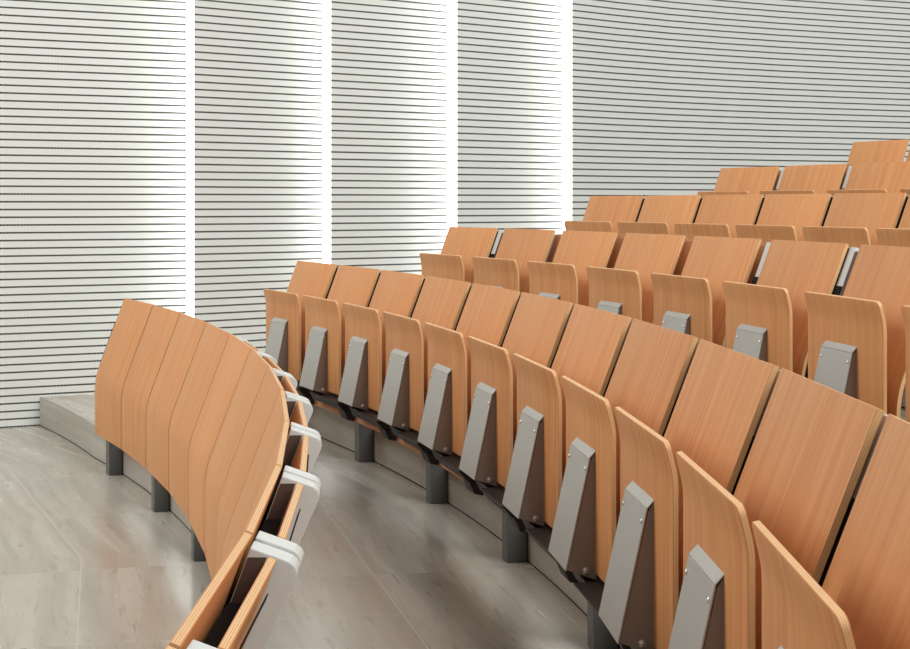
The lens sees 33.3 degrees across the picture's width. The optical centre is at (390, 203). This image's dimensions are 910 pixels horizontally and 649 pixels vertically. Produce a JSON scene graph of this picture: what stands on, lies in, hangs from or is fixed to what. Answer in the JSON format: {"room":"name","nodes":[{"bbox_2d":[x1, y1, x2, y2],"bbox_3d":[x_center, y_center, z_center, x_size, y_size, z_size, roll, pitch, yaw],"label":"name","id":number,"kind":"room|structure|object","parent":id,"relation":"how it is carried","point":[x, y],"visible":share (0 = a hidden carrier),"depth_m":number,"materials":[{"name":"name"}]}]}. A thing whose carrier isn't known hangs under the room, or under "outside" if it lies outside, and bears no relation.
{"room":"lecture hall","nodes":[
{"label":"lecture hall","id":0,"kind":"room"},
{"bbox_2d":[0,345,905,648],"bbox_3d":[0.135,0.814,3.773,13.121,1.003,16.678,0,0,0],"label":"floor","id":1,"kind":"structure","parent":0,"point":[87,562],"depth_m":5.23,"materials":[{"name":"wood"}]},
{"bbox_2d":[106,440,121,475],"bbox_3d":[-1.345,1.095,7.386,0.066,0.440,0.065,0,0,-25],"label":"support post","id":2,"kind":"object","parent":1,"relation":"on","point":[113,453],"visible":0.44,"depth_m":7.36,"materials":[{"name":"metal"}]},
{"bbox_3d":[-0.856,0.985,4.254,1.097,0.060,6.262,0,0,0],"label":"support rail","id":3,"kind":"object","parent":2,"relation":"attached to","visible":0},
{"bbox_2d":[95,298,152,448],"bbox_3d":[-1.264,0.791,7.201,0.161,0.657,0.550,0,0,-24],"label":"panel","id":4,"kind":"object","parent":3,"relation":"attached to","point":[133,315],"visible":1,"depth_m":7.17,"materials":[{"name":"brown wood"}]},
{"bbox_2d":[121,305,180,467],"bbox_3d":[-1.057,0.791,6.695,0.161,0.657,0.550,0,0,-21],"label":"panel","id":5,"kind":"object","parent":3,"relation":"attached to","point":[161,323],"visible":0.92,"depth_m":6.67,"materials":[{"name":"brown wood"}]},
{"bbox_2d":[146,313,205,490],"bbox_3d":[-0.873,0.791,6.180,0.161,0.657,0.550,0,0,-18],"label":"panel","id":6,"kind":"object","parent":3,"relation":"attached to","point":[187,333],"visible":0.9,"depth_m":6.16,"materials":[{"name":"brown wood"}]},
{"bbox_2d":[169,322,230,518],"bbox_3d":[-0.713,0.791,5.657,0.161,0.657,0.550,0,0,-16],"label":"panel","id":7,"kind":"object","parent":3,"relation":"attached to","point":[213,340],"visible":0.86,"depth_m":5.63,"materials":[{"name":"brown wood"}]},
{"bbox_2d":[187,640,217,648],"bbox_3d":[-0.256,0.707,1.598,0.202,0.466,0.116,0,0,4],"label":"divider","id":8,"kind":"object","parent":3,"relation":"attached to","point":[194,644],"visible":1,"depth_m":1.64,"materials":[{"name":"grey paint"}]},
{"bbox_2d":[169,532,251,648],"bbox_3d":[-0.289,0.791,1.870,0.161,0.657,0.550,0,0,3],"label":"panel","id":9,"kind":"object","parent":3,"relation":"attached to","point":[203,617],"visible":1,"depth_m":1.88,"materials":[{"name":"brown wood"}]},
{"bbox_2d":[204,557,276,648],"bbox_3d":[-0.229,0.639,1.872,0.129,0.311,0.424,0,0,3],"label":"writing tablet","id":10,"kind":"object","parent":9,"relation":"attached to","point":[232,629],"visible":0.98,"depth_m":1.91,"materials":[{"name":"brown wood"}]},
{"bbox_2d":[189,334,253,553],"bbox_3d":[-0.577,0.791,5.127,0.161,0.657,0.550,0,0,-13],"label":"panel","id":11,"kind":"object","parent":3,"relation":"attached to","point":[235,354],"visible":0.74,"depth_m":5.10,"materials":[{"name":"brown wood"}]},
{"bbox_2d":[244,341,260,351],"bbox_3d":[-0.521,0.639,5.146,0.129,0.311,0.424,0,0,-13],"label":"writing tablet","id":12,"kind":"object","parent":11,"relation":"attached to","point":[256,349],"visible":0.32,"depth_m":5.16,"materials":[{"name":"brown wood"}]},
{"bbox_2d":[205,348,270,579],"bbox_3d":[-0.467,0.791,4.592,0.161,0.657,0.550,0,0,-10],"label":"panel","id":13,"kind":"object","parent":3,"relation":"attached to","point":[255,367],"visible":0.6,"depth_m":4.57,"materials":[{"name":"brown wood"}]},
{"bbox_2d":[265,356,282,370],"bbox_3d":[-0.409,0.639,4.607,0.129,0.311,0.424,0,0,-10],"label":"writing tablet","id":14,"kind":"object","parent":13,"relation":"attached to","point":[271,362],"visible":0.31,"depth_m":4.63,"materials":[{"name":"brown wood"}]},
{"bbox_2d":[216,366,283,573],"bbox_3d":[-0.381,0.791,4.052,0.161,0.657,0.550,0,0,-8],"label":"panel","id":15,"kind":"object","parent":3,"relation":"attached to","point":[261,411],"visible":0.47,"depth_m":4.03,"materials":[{"name":"brown wood"}]},
{"bbox_2d":[281,375,298,394],"bbox_3d":[-0.323,0.639,4.065,0.129,0.311,0.424,0,0,-8],"label":"writing tablet","id":16,"kind":"object","parent":15,"relation":"attached to","point":[286,383],"visible":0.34,"depth_m":4.11,"materials":[{"name":"brown wood"}]},
{"bbox_2d":[224,465,281,608],"bbox_3d":[-0.274,0.791,2.416,0.161,0.657,0.550,0,0,0],"label":"panel","id":17,"kind":"object","parent":3,"relation":"attached to","point":[253,526],"visible":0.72,"depth_m":2.36,"materials":[{"name":"brown wood"}]},
{"bbox_2d":[260,483,303,540],"bbox_3d":[-0.214,0.639,2.421,0.129,0.311,0.424,0,0,0],"label":"writing tablet","id":18,"kind":"object","parent":17,"relation":"attached to","point":[270,526],"visible":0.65,"depth_m":2.49,"materials":[{"name":"brown wood"}]},
{"bbox_2d":[220,389,289,567],"bbox_3d":[-0.320,0.791,3.509,0.161,0.657,0.550,0,0,-5],"label":"panel","id":19,"kind":"object","parent":3,"relation":"attached to","point":[279,414],"visible":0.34,"depth_m":3.50,"materials":[{"name":"brown wood"}]},
{"bbox_2d":[289,401,307,426],"bbox_3d":[-0.261,0.639,3.519,0.129,0.311,0.424,0,0,-5],"label":"writing tablet","id":20,"kind":"object","parent":19,"relation":"attached to","point":[298,416],"visible":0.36,"depth_m":3.57,"materials":[{"name":"brown wood"}]},
{"bbox_2d":[239,421,289,539],"bbox_3d":[-0.284,0.791,2.963,0.161,0.657,0.550,0,0,-2],"label":"panel","id":21,"kind":"object","parent":3,"relation":"attached to","point":[277,456],"visible":0.25,"depth_m":3.01,"materials":[{"name":"brown wood"}]},
{"bbox_2d":[255,435,308,537],"bbox_3d":[-0.225,0.639,2.970,0.129,0.311,0.424,0,0,-2],"label":"writing tablet","id":22,"kind":"object","parent":21,"relation":"attached to","point":[301,460],"visible":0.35,"depth_m":2.97,"materials":[{"name":"brown wood"}]},
{"bbox_2d":[229,531,303,648],"bbox_3d":[-0.228,0.707,2.147,0.202,0.466,0.116,0,0,2],"label":"bracket","id":23,"kind":"object","parent":3,"relation":"attached to","point":[289,555],"visible":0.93,"depth_m":2.09,"materials":[{"name":"grey paint"}]},
{"bbox_2d":[257,351,276,363],"bbox_3d":[-0.471,0.707,4.875,0.202,0.466,0.116,0,0,-12],"label":"divider","id":24,"kind":"object","parent":3,"relation":"attached to","point":[262,354],"visible":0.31,"depth_m":4.84,"materials":[{"name":"grey paint"}]},
{"bbox_2d":[273,368,296,388],"bbox_3d":[-0.372,0.707,4.335,0.202,0.466,0.116,0,0,-9],"label":"divider","id":25,"kind":"object","parent":3,"relation":"attached to","point":[280,374],"visible":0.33,"depth_m":4.29,"materials":[{"name":"grey paint"}]},
{"bbox_2d":[260,465,320,544],"bbox_3d":[-0.226,0.707,2.696,0.202,0.466,0.116,0,0,-1],"label":"divider","id":26,"kind":"object","parent":3,"relation":"attached to","point":[309,497],"visible":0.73,"depth_m":2.64,"materials":[{"name":"grey paint"}]},
{"bbox_2d":[285,391,312,423],"bbox_3d":[-0.298,0.707,3.791,0.202,0.466,0.116,0,0,-6],"label":"divider","id":27,"kind":"object","parent":3,"relation":"attached to","point":[291,398],"visible":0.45,"depth_m":3.74,"materials":[{"name":"grey paint"}]},
{"bbox_2d":[283,422,321,472],"bbox_3d":[-0.249,0.707,3.244,0.202,0.466,0.116,0,0,-4],"label":"divider","id":28,"kind":"object","parent":3,"relation":"attached to","point":[296,431],"visible":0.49,"depth_m":3.19,"materials":[{"name":"grey paint"}]},
{"bbox_2d":[151,474,168,511],"bbox_3d":[-0.988,1.095,6.516,0.066,0.440,0.065,0,0,-20],"label":"support post","id":29,"kind":"object","parent":1,"relation":"on","point":[159,494],"visible":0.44,"depth_m":6.49,"materials":[{"name":"metal"}]},
{"bbox_2d":[191,526,205,560],"bbox_3d":[-0.701,1.095,5.620,0.066,0.440,0.065,0,0,-15],"label":"support post","id":30,"kind":"object","parent":1,"relation":"on","point":[197,553],"visible":0.24,"depth_m":5.59,"materials":[{"name":"metal"}]},
{"bbox_2d":[355,421,372,461],"bbox_3d":[-0.119,0.924,6.759,0.066,0.440,0.065,0,0,-20],"label":"support post","id":31,"kind":"object","parent":1,"relation":"on","point":[363,434],"visible":0.44,"depth_m":6.73,"materials":[{"name":"metal"}]},
{"bbox_2d":[426,461,446,503],"bbox_3d":[0.176,0.924,5.827,0.066,0.440,0.065,0,0,-15],"label":"support post","id":32,"kind":"object","parent":1,"relation":"on","point":[436,475],"visible":0.44,"depth_m":5.80,"materials":[{"name":"metal"}]},
{"bbox_2d":[502,510,526,562],"bbox_3d":[0.398,0.924,4.874,0.066,0.440,0.065,0,0,-11],"label":"support post","id":33,"kind":"object","parent":1,"relation":"on","point":[514,542],"visible":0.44,"depth_m":4.84,"materials":[{"name":"metal"}]},
{"bbox_2d":[587,601,617,648],"bbox_3d":[0.546,0.924,3.908,0.066,0.440,0.065,0,0,-7],"label":"support post","id":34,"kind":"object","parent":1,"relation":"on","point":[599,636],"visible":0.31,"depth_m":3.88,"materials":[{"name":"metal"}]},
{"bbox_2d":[0,0,909,427],"bbox_3d":[-0.144,-1.260,9.975,15.687,5.250,0.391,0,0,-26],"label":"wall","id":35,"kind":"structure","parent":0,"point":[667,95],"depth_m":9.78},
{"bbox_2d":[187,0,193,316],"bbox_3d":[-1.230,-1.285,9.337,0.007,5.200,0.185,0,0,-23],"label":"light strip","id":36,"kind":"object","parent":35,"relation":"attached to","point":[192,1],"visible":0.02,"depth_m":9.30,"materials":[{"name":"white plastic"}]},
{"bbox_2d":[323,0,330,263],"bbox_3d":[-0.410,-1.285,9.782,0.008,5.200,0.154,0,0,-25],"label":"light strip","id":37,"kind":"object","parent":35,"relation":"attached to","point":[324,1],"visible":0.44,"depth_m":9.76,"materials":[{"name":"white plastic"}]},
{"bbox_2d":[447,0,456,229],"bbox_3d":[0.412,-1.285,10.167,0.005,5.200,0.202,0,0,-18],"label":"light strip","id":38,"kind":"object","parent":35,"relation":"attached to","point":[449,1],"visible":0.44,"depth_m":10.19,"materials":[{"name":"white plastic"}]},
{"bbox_2d":[563,0,571,229],"bbox_3d":[1.230,-1.285,10.582,0.003,5.200,0.189,0,0,-15],"label":"light strip","id":39,"kind":"object","parent":35,"relation":"attached to","point":[564,1],"visible":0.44,"depth_m":10.55,"materials":[{"name":"white plastic"}]},
{"label":"support post","id":40,"kind":"object","parent":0,"visible":0},
{"bbox_3d":[0.007,0.815,4.396,1.173,0.060,6.700,0,0,0],"label":"support rail","id":41,"kind":"object","parent":40,"relation":"attached to","visible":0},
{"bbox_2d":[263,261,336,404],"bbox_3d":[-0.458,0.620,7.472,0.266,0.657,0.668,0,0,-24],"label":"seat","id":42,"kind":"object","parent":41,"relation":"attached to","point":[285,311],"visible":0.59,"depth_m":7.43,"materials":[{"name":"brown wood"}]},
{"bbox_2d":[325,267,337,298],"bbox_3d":[-0.290,0.536,7.338,0.202,0.466,0.116,0,0,-22],"label":"divider","id":43,"kind":"object","parent":41,"relation":"attached to","point":[336,267],"visible":0.09,"depth_m":7.33,"materials":[{"name":"grey paint"}]},
{"bbox_2d":[299,265,379,420],"bbox_3d":[-0.240,0.620,6.933,0.266,0.657,0.673,0,0,-21],"label":"seat","id":44,"kind":"object","parent":41,"relation":"attached to","point":[324,361],"visible":0.88,"depth_m":6.89,"materials":[{"name":"brown wood"}]},
{"bbox_2d":[367,272,380,307],"bbox_3d":[-0.077,0.536,6.787,0.202,0.466,0.116,0,0,-20],"label":"divider","id":45,"kind":"object","parent":41,"relation":"attached to","point":[380,272],"visible":0.12,"depth_m":6.79,"materials":[{"name":"grey paint"}]},
{"bbox_2d":[338,270,424,440],"bbox_3d":[-0.047,0.620,6.383,0.266,0.657,0.674,0,0,-18],"label":"seat","id":46,"kind":"object","parent":41,"relation":"attached to","point":[364,375],"visible":0.86,"depth_m":6.33,"materials":[{"name":"brown wood"}]},
{"bbox_2d":[410,278,425,317],"bbox_3d":[0.110,0.536,6.226,0.202,0.466,0.116,0,0,-17],"label":"divider","id":47,"kind":"object","parent":41,"relation":"attached to","point":[424,278],"visible":0.11,"depth_m":6.23,"materials":[{"name":"grey paint"}]},
{"bbox_2d":[377,276,470,464],"bbox_3d":[0.120,0.620,5.824,0.266,0.657,0.675,0,0,-16],"label":"seat","id":48,"kind":"object","parent":41,"relation":"attached to","point":[440,302],"visible":0.91,"depth_m":5.77,"materials":[{"name":"brown wood"}]},
{"bbox_2d":[454,285,471,330],"bbox_3d":[0.271,0.536,5.657,0.202,0.466,0.116,0,0,-14],"label":"divider","id":49,"kind":"object","parent":41,"relation":"attached to","point":[471,285],"visible":0.03,"depth_m":5.67,"materials":[{"name":"grey paint"}]},
{"bbox_2d":[417,283,519,495],"bbox_3d":[0.262,0.620,5.258,0.266,0.657,0.675,0,0,-13],"label":"seat","id":50,"kind":"object","parent":41,"relation":"attached to","point":[487,312],"visible":0.85,"depth_m":5.21,"materials":[{"name":"brown wood"}]},
{"bbox_2d":[501,294,520,346],"bbox_3d":[0.406,0.536,5.081,0.202,0.466,0.116,0,0,-12],"label":"divider","id":51,"kind":"object","parent":41,"relation":"attached to","point":[520,294],"visible":0.02,"depth_m":5.09,"materials":[{"name":"grey paint"}]},
{"bbox_2d":[459,292,572,533],"bbox_3d":[0.378,0.620,4.686,0.266,0.657,0.676,0,0,-10],"label":"seat","id":52,"kind":"object","parent":41,"relation":"attached to","point":[538,323],"visible":0.85,"depth_m":4.64,"materials":[{"name":"brown wood"}]},
{"bbox_2d":[550,305,573,368],"bbox_3d":[0.513,0.536,4.499,0.202,0.466,0.116,0,0,-9],"label":"divider","id":53,"kind":"object","parent":41,"relation":"attached to","point":[573,305],"visible":0.03,"depth_m":4.52,"materials":[{"name":"grey paint"}]},
{"bbox_2d":[502,303,631,582],"bbox_3d":[0.467,0.620,4.110,0.266,0.657,0.677,0,0,-8],"label":"seat","id":54,"kind":"object","parent":41,"relation":"attached to","point":[592,340],"visible":0.75,"depth_m":4.07,"materials":[{"name":"brown wood"}]},
{"bbox_2d":[603,320,631,396],"bbox_3d":[0.594,0.536,3.913,0.202,0.466,0.116,0,0,-7],"label":"divider","id":55,"kind":"object","parent":41,"relation":"attached to","point":[631,320],"visible":0.02,"depth_m":3.94,"materials":[{"name":"grey paint"}]},
{"bbox_2d":[548,318,697,648],"bbox_3d":[0.529,0.620,3.530,0.266,0.657,0.677,0,0,-5],"label":"seat","id":56,"kind":"object","parent":41,"relation":"attached to","point":[652,364],"visible":0.8,"depth_m":3.49,"materials":[{"name":"brown wood"}]},
{"bbox_2d":[662,341,698,436],"bbox_3d":[0.648,0.536,3.324,0.202,0.466,0.116,0,0,-4],"label":"divider","id":57,"kind":"object","parent":41,"relation":"attached to","point":[697,341],"visible":0.02,"depth_m":3.35,"materials":[{"name":"grey paint"}]},
{"bbox_2d":[598,339,778,648],"bbox_3d":[0.565,0.620,2.948,0.266,0.657,0.678,0,0,-3],"label":"seat","id":58,"kind":"object","parent":41,"relation":"attached to","point":[724,393],"visible":0.91,"depth_m":2.91,"materials":[{"name":"brown wood"}]},
{"bbox_2d":[731,369,780,494],"bbox_3d":[0.674,0.536,2.733,0.202,0.466,0.116,0,0,-1],"label":"divider","id":59,"kind":"object","parent":41,"relation":"attached to","point":[778,371],"visible":0.02,"depth_m":2.77,"materials":[{"name":"grey paint"}]},
{"bbox_2d":[668,368,884,648],"bbox_3d":[0.574,0.620,2.365,0.266,0.657,0.679,0,0,0],"label":"seat","id":60,"kind":"object","parent":41,"relation":"attached to","point":[813,441],"visible":0.99,"depth_m":2.36,"materials":[{"name":"brown wood"}]},
{"bbox_2d":[752,414,909,648],"bbox_3d":[0.555,0.620,1.782,0.266,0.657,0.679,0,0,3],"label":"seat","id":61,"kind":"object","parent":41,"relation":"attached to","point":[863,599],"visible":1,"depth_m":1.94,"materials":[{"name":"brown wood"}]},
{"bbox_2d":[819,414,887,586],"bbox_3d":[0.672,0.536,2.142,0.202,0.466,0.116,0,0,1],"label":"divider","id":62,"kind":"object","parent":41,"relation":"attached to","point":[884,417],"visible":0.02,"depth_m":2.17,"materials":[{"name":"grey paint"}]},
{"bbox_3d":[0.337,0.755,8.034,0.065,0.440,0.065,0,0,-24],"label":"support post","id":63,"kind":"object","parent":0,"visible":0},
{"bbox_3d":[0.850,0.645,5.508,1.276,0.060,5.337,0,0,0],"label":"support rail","id":64,"kind":"object","parent":63,"relation":"attached to","visible":0},
{"bbox_2d":[419,227,497,284],"bbox_3d":[0.344,0.451,7.886,0.266,0.657,0.669,0,0,-24],"label":"seat","id":65,"kind":"object","parent":64,"relation":"attached to","point":[454,262],"visible":0.26,"depth_m":7.91,"materials":[{"name":"brown wood"}]},
{"bbox_2d":[488,230,503,257],"bbox_3d":[0.513,0.367,7.750,0.202,0.466,0.116,0,0,-23],"label":"divider","id":66,"kind":"object","parent":64,"relation":"attached to","point":[499,234],"visible":0.16,"depth_m":7.72,"materials":[{"name":"grey paint"}]},
{"bbox_2d":[472,228,555,293],"bbox_3d":[0.583,0.451,7.301,0.266,0.657,0.662,0,0,-21],"label":"seat","id":67,"kind":"object","parent":64,"relation":"attached to","point":[509,270],"visible":0.27,"depth_m":7.32,"materials":[{"name":"brown wood"}]},
{"bbox_2d":[545,234,555,261],"bbox_3d":[0.707,0.367,7.262,0.202,0.466,0.116,0,0,-21],"label":"divider","id":68,"kind":"object","parent":64,"relation":"attached to","point":[555,234],"visible":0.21,"depth_m":7.22,"materials":[{"name":"grey paint"}]},
{"bbox_2d":[527,230,617,306],"bbox_3d":[0.793,0.451,6.709,0.266,0.657,0.663,0,0,-19],"label":"seat","id":69,"kind":"object","parent":64,"relation":"attached to","point":[565,278],"visible":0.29,"depth_m":6.72,"materials":[{"name":"brown wood"}]},
{"bbox_2d":[547,234,561,262],"bbox_3d":[0.802,0.299,7.016,0.137,0.311,0.400,0,0,-19],"label":"writing tablet","id":70,"kind":"object","parent":69,"relation":"attached to","point":[558,236],"visible":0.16,"depth_m":7.18,"materials":[{"name":"brown wood"}]},
{"bbox_2d":[606,237,623,268],"bbox_3d":[0.967,0.299,6.517,0.137,0.311,0.400,0,0,-17],"label":"writing tablet","id":71,"kind":"object","parent":69,"relation":"attached to","point":[619,240],"visible":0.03,"depth_m":6.59,"materials":[{"name":"brown wood"}]},
{"bbox_2d":[586,233,685,323],"bbox_3d":[0.976,0.451,6.108,0.266,0.657,0.664,0,0,-16],"label":"seat","id":72,"kind":"object","parent":64,"relation":"attached to","point":[626,289],"visible":0.33,"depth_m":6.11,"materials":[{"name":"brown wood"}]},
{"bbox_2d":[673,240,692,275],"bbox_3d":[1.113,0.299,6.012,0.137,0.311,0.400,0,0,-15],"label":"writing tablet","id":73,"kind":"object","parent":72,"relation":"attached to","point":[687,244],"visible":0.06,"depth_m":5.98,"materials":[{"name":"brown wood"}]},
{"bbox_2d":[651,236,761,346],"bbox_3d":[1.130,0.451,5.500,0.266,0.657,0.665,0,0,-13],"label":"seat","id":74,"kind":"object","parent":64,"relation":"attached to","point":[692,303],"visible":0.43,"depth_m":5.49,"materials":[{"name":"brown wood"}]},
{"bbox_2d":[747,244,765,283],"bbox_3d":[1.240,0.299,5.502,0.137,0.311,0.400,0,0,-13],"label":"writing tablet","id":75,"kind":"object","parent":74,"relation":"attached to","point":[762,247],"visible":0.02,"depth_m":5.38,"materials":[{"name":"brown wood"}]},
{"bbox_2d":[751,242,770,284],"bbox_3d":[1.291,0.367,5.244,0.202,0.466,0.116,0,0,-12],"label":"divider","id":76,"kind":"object","parent":64,"relation":"attached to","point":[755,279],"visible":0.16,"depth_m":5.28,"materials":[{"name":"grey paint"}]},
{"bbox_2d":[722,240,848,376],"bbox_3d":[1.257,0.451,4.885,0.266,0.657,0.666,0,0,-11],"label":"seat","id":77,"kind":"object","parent":64,"relation":"attached to","point":[767,320],"visible":0.5,"depth_m":4.87,"materials":[{"name":"brown wood"}]},
{"bbox_2d":[805,247,858,377],"bbox_3d":[1.388,0.367,4.727,0.202,0.466,0.116,0,0,-10],"label":"divider","id":78,"kind":"object","parent":64,"relation":"attached to","point":[851,254],"visible":0.19,"depth_m":4.68,"materials":[{"name":"grey paint"}]},
{"bbox_2d":[804,244,909,417],"bbox_3d":[1.354,0.451,4.265,0.266,0.657,0.668,0,0,-8],"label":"seat","id":79,"kind":"object","parent":64,"relation":"attached to","point":[857,338],"visible":0.58,"depth_m":4.27,"materials":[{"name":"brown wood"}]},
{"bbox_2d":[901,305,909,422],"bbox_3d":[1.423,0.451,3.641,0.266,0.657,0.669,0,0,-5],"label":"seat","id":80,"kind":"object","parent":64,"relation":"attached to","point":[905,310],"visible":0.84,"depth_m":3.91,"materials":[{"name":"brown wood"}]},
{"bbox_3d":[1.158,0.587,8.402,0.066,0.440,0.065,0,0,-24],"label":"support post","id":81,"kind":"object","parent":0,"visible":0},
{"bbox_3d":[1.606,0.477,6.767,1.124,0.060,3.514,0,0,0],"label":"support rail","id":82,"kind":"object","parent":81,"relation":"attached to","visible":0},
{"bbox_2d":[564,196,643,236],"bbox_3d":[1.159,0.283,8.267,0.266,0.657,0.666,0,0,-24],"label":"seat","id":83,"kind":"object","parent":82,"relation":"attached to","point":[603,213],"visible":0.19,"depth_m":8.32,"materials":[{"name":"brown wood"}]},
{"bbox_2d":[636,198,644,221],"bbox_3d":[1.326,0.199,8.138,0.202,0.466,0.116,0,0,-23],"label":"divider","id":84,"kind":"object","parent":82,"relation":"attached to","point":[643,198],"visible":0.15,"depth_m":8.13,"materials":[{"name":"grey paint"}]},
{"bbox_2d":[617,195,700,236],"bbox_3d":[1.373,0.283,7.752,0.266,0.657,0.665,0,0,-22],"label":"seat","id":85,"kind":"object","parent":82,"relation":"attached to","point":[659,214],"visible":0.24,"depth_m":7.81,"materials":[{"name":"brown wood"}]},
{"bbox_2d":[693,197,702,222],"bbox_3d":[1.533,0.199,7.623,0.202,0.466,0.116,0,0,-21],"label":"divider","id":86,"kind":"object","parent":82,"relation":"attached to","point":[701,197],"visible":0.18,"depth_m":7.62,"materials":[{"name":"grey paint"}]},
{"bbox_2d":[674,194,763,240],"bbox_3d":[1.565,0.283,7.236,0.266,0.657,0.675,0,0,-20],"label":"seat","id":87,"kind":"object","parent":82,"relation":"attached to","point":[718,215],"visible":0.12,"depth_m":7.29,"materials":[{"name":"brown wood"}]},
{"bbox_2d":[754,197,764,224],"bbox_3d":[1.719,0.199,7.101,0.202,0.466,0.116,0,0,-19],"label":"divider","id":88,"kind":"object","parent":82,"relation":"attached to","point":[755,223],"visible":0.14,"depth_m":7.11,"materials":[{"name":"grey paint"}]},
{"bbox_2d":[735,194,831,244],"bbox_3d":[1.737,0.283,6.712,0.266,0.657,0.685,0,0,-17],"label":"seat","id":89,"kind":"object","parent":82,"relation":"attached to","point":[781,216],"visible":0.28,"depth_m":6.76,"materials":[{"name":"brown wood"}]},
{"bbox_2d":[821,196,832,225],"bbox_3d":[1.886,0.199,6.572,0.202,0.466,0.116,0,0,-16],"label":"divider","id":90,"kind":"object","parent":82,"relation":"attached to","point":[830,201],"visible":0.12,"depth_m":6.58,"materials":[{"name":"grey paint"}]},
{"bbox_2d":[802,193,906,247],"bbox_3d":[1.888,0.283,6.182,0.266,0.657,0.695,0,0,-15],"label":"seat","id":91,"kind":"object","parent":82,"relation":"attached to","point":[852,219],"visible":0.2,"depth_m":6.23,"materials":[{"name":"brown wood"}]},
{"bbox_2d":[876,194,909,246],"bbox_3d":[2.020,0.283,5.646,0.266,0.657,0.705,0,0,-13],"label":"seat","id":92,"kind":"object","parent":82,"relation":"attached to","point":[900,236],"visible":0.24,"depth_m":5.82,"materials":[{"name":"brown wood"}]},
{"bbox_2d":[896,196,908,227],"bbox_3d":[2.032,0.199,6.037,0.202,0.466,0.116,0,0,-14],"label":"divider","id":93,"kind":"object","parent":82,"relation":"attached to","point":[906,199],"visible":0.12,"depth_m":6.05,"materials":[{"name":"grey paint"}]},
{"bbox_3d":[1.980,0.421,8.770,0.066,0.440,0.065,0,0,-24],"label":"support post","id":94,"kind":"object","parent":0,"visible":0},
{"bbox_3d":[2.330,0.311,7.615,0.937,0.060,2.569,0,0,0],"label":"support rail","id":95,"kind":"object","parent":94,"relation":"attached to","visible":0},
{"bbox_2d":[697,166,779,197],"bbox_3d":[1.980,0.117,8.637,0.266,0.657,0.660,0,0,-24],"label":"seat","id":96,"kind":"object","parent":95,"relation":"attached to","point":[745,180],"visible":0.16,"depth_m":8.70,"materials":[{"name":"brown wood"}]},
{"bbox_2d":[773,170,781,189],"bbox_3d":[2.072,-0.035,8.694,0.137,0.311,0.447,0,0,-24],"label":"writing tablet","id":97,"kind":"object","parent":96,"relation":"attached to","point":[779,171],"visible":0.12,"depth_m":8.54,"materials":[{"name":"brown wood"}]},
{"bbox_2d":[775,168,784,189],"bbox_3d":[2.180,0.033,8.429,0.202,0.466,0.116,0,0,-23],"label":"divider","id":98,"kind":"object","parent":95,"relation":"attached to","point":[782,171],"visible":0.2,"depth_m":8.47,"materials":[{"name":"grey paint"}]},
{"bbox_2d":[760,164,846,196],"bbox_3d":[2.205,0.117,8.095,0.266,0.657,0.656,0,0,-22],"label":"seat","id":99,"kind":"object","parent":95,"relation":"attached to","point":[800,179],"visible":0.16,"depth_m":8.16,"materials":[{"name":"brown wood"}]},
{"bbox_2d":[839,168,847,188],"bbox_3d":[2.293,-0.035,8.166,0.137,0.311,0.447,0,0,-22],"label":"writing tablet","id":100,"kind":"object","parent":99,"relation":"attached to","point":[846,169],"visible":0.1,"depth_m":8.01,"materials":[{"name":"brown wood"}]},
{"bbox_2d":[842,166,851,188],"bbox_3d":[2.391,0.033,7.897,0.202,0.466,0.116,0,0,-21],"label":"divider","id":101,"kind":"object","parent":95,"relation":"attached to","point":[850,167],"visible":0.16,"depth_m":7.94,"materials":[{"name":"grey paint"}]},
{"bbox_2d":[827,161,909,195],"bbox_3d":[2.407,0.117,7.552,0.266,0.657,0.668,0,0,-20],"label":"seat","id":102,"kind":"object","parent":95,"relation":"attached to","point":[877,177],"visible":0.1,"depth_m":7.64,"materials":[{"name":"brown wood"}]},
{"bbox_2d":[900,188,909,195],"bbox_3d":[2.589,0.117,7.002,0.266,0.657,0.679,0,0,-17],"label":"seat","id":103,"kind":"object","parent":95,"relation":"attached to","point":[907,190],"visible":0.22,"depth_m":7.20,"materials":[{"name":"brown wood"}]},
{"bbox_3d":[2.924,0.146,8.721,0.377,0.060,0.863,0,0,0],"label":"support rail","id":104,"kind":"object","parent":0,"visible":0},
{"bbox_2d":[846,139,908,167],"bbox_3d":[2.828,-0.048,8.944,0.266,0.657,0.620,0,0,-24],"label":"seat","id":105,"kind":"object","parent":104,"relation":"attached to","point":[887,150],"visible":0.07,"depth_m":9.02,"materials":[{"name":"brown wood"}]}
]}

